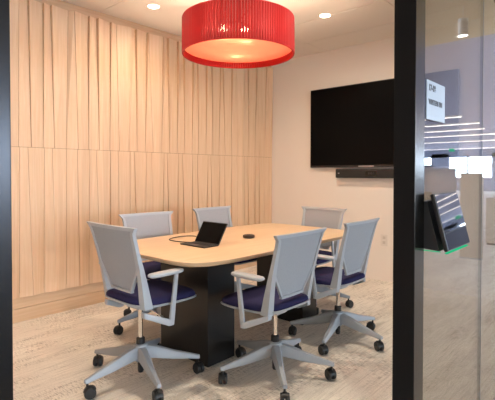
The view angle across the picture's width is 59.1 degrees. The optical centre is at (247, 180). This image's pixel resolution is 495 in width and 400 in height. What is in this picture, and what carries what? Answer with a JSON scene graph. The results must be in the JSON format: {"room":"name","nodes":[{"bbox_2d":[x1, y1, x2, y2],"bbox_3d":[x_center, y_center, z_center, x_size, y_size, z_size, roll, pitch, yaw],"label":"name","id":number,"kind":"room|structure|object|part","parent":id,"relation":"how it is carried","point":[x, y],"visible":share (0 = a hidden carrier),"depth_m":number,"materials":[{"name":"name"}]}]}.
{"room":"office","nodes":[
{"label":"office","id":0,"kind":"room"},
{"bbox_2d":[10,0,272,323],"bbox_3d":[-1.635,-0.265,4.024,0.180,2.890,5.800,1,1,42],"label":"wall","id":1,"kind":"structure","parent":0,"point":[110,118],"depth_m":4.23,"materials":[{"name":"brown wood"}]},
{"bbox_2d":[13,265,494,399],"bbox_3d":[12.273,1.173,7.271,16.900,0.100,39.200,1,1,42],"label":"floor","id":2,"kind":"structure","parent":0,"point":[53,354],"depth_m":2.94,"materials":[{"name":"beige carpet"}]},
{"bbox_2d":[113,211,172,334],"bbox_3d":[-0.765,0.733,3.595,0.720,0.907,0.726,-1,1,-41],"label":"chair","id":3,"kind":"object","parent":2,"relation":"on","point":[149,224],"visible":0.32,"depth_m":3.70,"materials":[{"name":"grey plastic"}]},
{"bbox_3d":[-0.827,0.514,3.718,0.512,0.474,0.169,-1,1,-41],"label":"frame","id":4,"kind":"part","parent":3,"relation":"part of","materials":[{"name":"grey plastic"}]},
{"bbox_3d":[-0.845,0.473,3.737,0.446,0.363,0.094,-1,1,-41],"label":"backrest","id":5,"kind":"part","parent":3,"relation":"part of","materials":[{"name":"grey fabric"}]},
{"bbox_3d":[-0.688,0.724,3.561,0.457,0.067,0.464,-1,1,-41],"label":"seat","id":6,"kind":"part","parent":3,"relation":"part of","materials":[{"name":"blue fabric"}]},
{"bbox_2d":[83,221,204,399],"bbox_3d":[-0.680,0.727,2.654,0.728,0.952,0.687,1,1,42],"label":"chair","id":7,"kind":"object","parent":2,"relation":"on","point":[125,282],"visible":1,"depth_m":2.54,"materials":[{"name":"grey plastic"}]},
{"bbox_3d":[-0.766,0.449,2.535,0.446,0.363,0.094,1,1,42],"label":"backrest","id":8,"kind":"part","parent":7,"relation":"part of","materials":[{"name":"grey fabric"}]},
{"bbox_3d":[-0.845,0.679,2.805,0.040,0.296,0.215,0,1,21],"label":"arm post","id":9,"kind":"part","parent":7,"relation":"part of","materials":[{"name":"grey plastic"}]},
{"bbox_3d":[-0.748,0.489,2.556,0.512,0.474,0.169,1,1,42],"label":"frame","id":10,"kind":"part","parent":7,"relation":"part of","materials":[{"name":"grey plastic"}]},
{"bbox_3d":[-0.606,0.693,2.717,0.457,0.067,0.464,1,1,42],"label":"seat","id":11,"kind":"part","parent":7,"relation":"part of","materials":[{"name":"blue fabric"}]},
{"bbox_3d":[-0.631,1.056,2.865,0.060,0.112,0.330,0,1,6],"label":"leg","id":12,"kind":"part","parent":7,"relation":"part of","materials":[{"name":"grey plastic"}]},
{"bbox_3d":[-0.547,0.782,2.585,0.018,0.025,0.167,-1,1,-41],"label":"adjustment lever","id":13,"kind":"part","parent":7,"relation":"part of","materials":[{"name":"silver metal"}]},
{"bbox_3d":[-0.493,0.684,2.488,0.215,0.296,0.040,-1,1,-27],"label":"arm post","id":14,"kind":"part","parent":7,"relation":"part of","materials":[{"name":"grey plastic"}]},
{"bbox_3d":[-0.462,1.059,2.710,0.330,0.112,0.060,0,1,-11],"label":"leg","id":15,"kind":"part","parent":7,"relation":"part of","materials":[{"name":"grey plastic"}]},
{"bbox_2d":[193,206,256,291],"bbox_3d":[-0.183,0.722,4.201,0.722,0.907,0.733,1,1,42],"label":"chair","id":16,"kind":"object","parent":2,"relation":"on","point":[221,214],"visible":0.15,"depth_m":4.33,"materials":[{"name":"grey plastic"}]},
{"bbox_3d":[-0.305,0.504,4.321,0.169,0.474,0.512,1,1,42],"label":"frame","id":17,"kind":"part","parent":16,"relation":"part of","materials":[{"name":"grey plastic"}]},
{"bbox_3d":[-0.325,0.463,4.338,0.094,0.363,0.446,1,1,42],"label":"backrest","id":18,"kind":"part","parent":16,"relation":"part of","materials":[{"name":"grey fabric"}]},
{"bbox_3d":[-0.148,0.713,4.183,0.464,0.067,0.457,1,1,42],"label":"seat","id":19,"kind":"part","parent":16,"relation":"part of","materials":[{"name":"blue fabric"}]},
{"bbox_2d":[137,223,343,366],"bbox_3d":[-0.034,0.822,3.497,1.090,0.735,1.930,1,1,42],"label":"meeting table","id":20,"kind":"object","parent":2,"relation":"on","point":[203,326],"visible":0.71,"depth_m":2.93,"materials":[{"name":"brown wood"}]},
{"bbox_2d":[169,235,196,242],"bbox_3d":[-0.464,0.451,3.386,0.285,0.008,0.277,1,1,42],"label":"charging cable","id":21,"kind":"object","parent":20,"relation":"on","point":[187,235],"visible":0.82,"depth_m":3.45,"materials":[{"name":"black plastic"}]},
{"bbox_2d":[180,221,227,247],"bbox_3d":[-0.313,0.385,3.146,0.256,0.150,0.231,1,1,42],"label":"laptop","id":22,"kind":"object","parent":20,"relation":"on","point":[210,234],"visible":1,"depth_m":3.17,"materials":[{"name":"black plastic"}]},
{"bbox_3d":[-0.267,0.381,3.197,0.256,0.145,0.093,1,1,42],"label":"lid","id":23,"kind":"part","parent":22,"relation":"part of","materials":[{"name":"black plastic"}]},
{"bbox_2d":[243,234,254,237],"bbox_3d":[0.010,0.440,3.475,0.096,0.028,0.096,1,1,42],"label":"puck","id":24,"kind":"object","parent":20,"relation":"on","point":[244,235],"visible":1,"depth_m":3.44,"materials":[{"name":"black plastic"}]},
{"bbox_2d":[218,227,336,399],"bbox_3d":[0.165,0.748,2.724,0.692,0.907,0.705,1,1,42],"label":"chair","id":25,"kind":"object","parent":2,"relation":"on","point":[288,286],"visible":1,"depth_m":2.60,"materials":[{"name":"grey plastic"}]},
{"bbox_3d":[0.031,0.706,2.510,0.215,0.296,0.040,0,1,21],"label":"arm post","id":26,"kind":"part","parent":25,"relation":"part of","materials":[{"name":"grey plastic"}]},
{"bbox_3d":[0.119,0.738,2.749,0.464,0.067,0.457,1,1,42],"label":"seat","id":27,"kind":"part","parent":25,"relation":"part of","materials":[{"name":"blue fabric"}]},
{"bbox_3d":[0.188,1.062,2.514,0.060,0.112,0.330,0,1,-5],"label":"leg","id":28,"kind":"part","parent":25,"relation":"part of","materials":[{"name":"grey plastic"}]},
{"bbox_3d":[0.277,0.534,2.604,0.169,0.474,0.512,1,1,42],"label":"frame","id":29,"kind":"part","parent":25,"relation":"part of","materials":[{"name":"grey plastic"}]},
{"bbox_3d":[0.297,0.493,2.585,0.094,0.363,0.446,1,1,42],"label":"backrest","id":30,"kind":"part","parent":25,"relation":"part of","materials":[{"name":"grey fabric"}]},
{"bbox_3d":[0.347,0.700,2.861,0.040,0.296,0.215,-1,1,-27],"label":"arm post","id":31,"kind":"part","parent":25,"relation":"part of","materials":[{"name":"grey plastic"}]},
{"bbox_2d":[301,206,353,314],"bbox_3d":[0.624,0.722,4.192,0.726,0.907,0.699,1,1,42],"label":"chair","id":32,"kind":"object","parent":2,"relation":"on","point":[332,218],"visible":0.34,"depth_m":4.21,"materials":[{"name":"grey plastic"}]},
{"bbox_3d":[0.727,0.464,4.291,0.446,0.363,0.094,1,1,42],"label":"backrest","id":33,"kind":"part","parent":32,"relation":"part of","materials":[{"name":"grey fabric"}]},
{"bbox_3d":[0.709,0.504,4.272,0.512,0.474,0.169,1,1,42],"label":"frame","id":34,"kind":"part","parent":32,"relation":"part of","materials":[{"name":"grey plastic"}]},
{"bbox_3d":[0.567,0.714,4.118,0.457,0.067,0.464,1,1,42],"label":"seat","id":35,"kind":"part","parent":32,"relation":"part of","materials":[{"name":"blue fabric"}]},
{"bbox_3d":[0.806,0.680,4.029,0.040,0.296,0.215,0,1,21],"label":"arm post","id":36,"kind":"part","parent":32,"relation":"part of","materials":[{"name":"grey plastic"}]},
{"bbox_2d":[288,218,383,354],"bbox_3d":[0.696,0.739,3.275,0.698,0.907,0.712,1,1,42],"label":"chair","id":37,"kind":"object","parent":2,"relation":"on","point":[353,255],"visible":0.94,"depth_m":3.17,"materials":[{"name":"grey plastic"}]},
{"bbox_3d":[0.490,1.048,3.330,0.330,0.112,0.060,0,1,9],"label":"leg","id":38,"kind":"part","parent":37,"relation":"part of","materials":[{"name":"grey plastic"}]},
{"bbox_3d":[0.542,0.696,3.102,0.215,0.296,0.040,0,1,21],"label":"arm post","id":39,"kind":"part","parent":37,"relation":"part of","materials":[{"name":"grey plastic"}]},
{"bbox_3d":[0.631,0.727,3.341,0.464,0.067,0.457,1,1,42],"label":"seat","id":40,"kind":"part","parent":37,"relation":"part of","materials":[{"name":"blue fabric"}]},
{"bbox_3d":[0.788,0.523,3.196,0.169,0.474,0.512,1,1,42],"label":"frame","id":41,"kind":"part","parent":37,"relation":"part of","materials":[{"name":"grey plastic"}]},
{"bbox_3d":[0.808,0.483,3.177,0.094,0.363,0.446,1,1,42],"label":"backrest","id":42,"kind":"part","parent":37,"relation":"part of","materials":[{"name":"grey fabric"}]},
{"bbox_2d":[61,0,494,58],"bbox_3d":[-0.386,-1.640,2.876,3.300,0.100,5.800,1,1,42],"label":"ceiling","id":43,"kind":"structure","parent":0,"point":[351,22],"depth_m":4.25,"materials":[{"name":"white paint"}]},
{"bbox_2d":[146,4,160,9],"bbox_3d":[-0.870,-1.608,4.043,0.128,0.005,0.128,1,1,42],"label":"recessed light","id":44,"kind":"object","parent":43,"relation":"in","point":[150,6],"visible":1,"depth_m":4.04,"materials":[{"name":"white paint"}]},
{"bbox_2d":[182,0,294,68],"bbox_3d":[-0.070,-1.284,3.376,0.866,0.630,0.866,1,1,42],"label":"pendant lamp","id":45,"kind":"object","parent":43,"relation":"hanging from","point":[243,34],"visible":1,"depth_m":3.09,"materials":[{"name":"red fabric"}]},
{"bbox_2d":[185,39,291,62],"bbox_3d":[-0.070,-1.019,3.381,0.836,0.004,0.836,1,1,42],"label":"diffuser","id":46,"kind":"object","parent":45,"relation":"attached to","point":[221,50],"depth_m":3.45,"materials":[{"name":"white"}]},
{"bbox_2d":[318,13,331,17],"bbox_3d":[0.758,-1.612,4.274,0.128,0.005,0.128,1,1,42],"label":"recessed light","id":47,"kind":"object","parent":43,"relation":"in","point":[323,15],"visible":1,"depth_m":4.27,"materials":[{"name":"white paint"}]},
{"bbox_2d":[271,15,494,299],"bbox_3d":[1.595,-0.284,5.100,3.300,2.890,0.120,1,1,42],"label":"wall","id":48,"kind":"structure","parent":0,"point":[295,185],"depth_m":5.01,"materials":[{"name":"white paint"}]},
{"bbox_2d":[336,169,393,177],"bbox_3d":[1.496,-0.083,5.057,1.050,0.110,0.078,1,1,42],"label":"soundbar","id":49,"kind":"object","parent":48,"relation":"attached to","point":[340,173],"visible":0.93,"depth_m":5.12,"materials":[{"name":"plastic"}]},
{"bbox_2d":[381,234,387,245],"bbox_3d":[1.577,0.687,5.045,0.084,0.132,0.008,1,1,42],"label":"wall outlet","id":50,"kind":"object","parent":48,"relation":"attached to","point":[384,238],"visible":1,"depth_m":5.04,"materials":[{"name":"white plastic"}]},
{"bbox_2d":[310,69,458,167],"bbox_3d":[1.494,-0.654,5.068,1.790,0.994,0.050,1,1,42],"label":"television","id":51,"kind":"object","parent":48,"relation":"attached to","point":[352,125],"visible":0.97,"depth_m":5.11,"materials":[{"name":"black plastic"}]},
{"bbox_3d":[8.706,-0.383,10.456,0.100,2.900,39.200,1,1,42],"label":"wall","id":52,"kind":"structure","parent":0,"visible":0},
{"bbox_2d":[0,0,12,399],"bbox_3d":[-0.285,-0.068,0.435,0.056,2.620,0.073,1,1,42],"label":"door frame","id":53,"kind":"structure","parent":52,"relation":"attached to","point":[6,318],"depth_m":0.44,"materials":[{"name":"black metal"}]},
{"bbox_2d":[392,0,425,399],"bbox_3d":[0.476,-0.083,1.286,0.064,2.620,0.072,1,1,42],"label":"door frame","id":54,"kind":"structure","parent":52,"relation":"attached to","point":[409,15],"depth_m":1.26,"materials":[{"name":"black metal"}]},
{"bbox_2d":[477,0,483,399],"bbox_3d":[0.973,-0.098,1.822,0.012,2.608,0.003,1,1,42],"label":"trim","id":55,"kind":"structure","parent":52,"relation":"attached to","point":[482,1],"depth_m":1.82,"materials":[{"name":"plastic"}]},
{"bbox_3d":[0.740,-0.093,1.563,0.010,2.608,0.693,1,1,42],"label":"window","id":56,"kind":"structure","parent":52,"relation":"in","visible":0},
{"bbox_2d":[425,79,444,122],"bbox_3d":[0.597,-0.249,1.389,0.007,0.120,0.166,1,1,42],"label":"room sign","id":57,"kind":"object","parent":56,"relation":"attached to","point":[434,92],"visible":1,"depth_m":1.38,"materials":[{"name":"white plastic"}]},
{"bbox_2d":[424,192,469,253],"bbox_3d":[0.613,0.124,1.353,0.086,0.172,0.212,1,1,42],"label":"tablet","id":58,"kind":"object","parent":56,"relation":"attached to","point":[445,229],"visible":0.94,"depth_m":1.30,"materials":[{"name":"black glass"}]}
]}

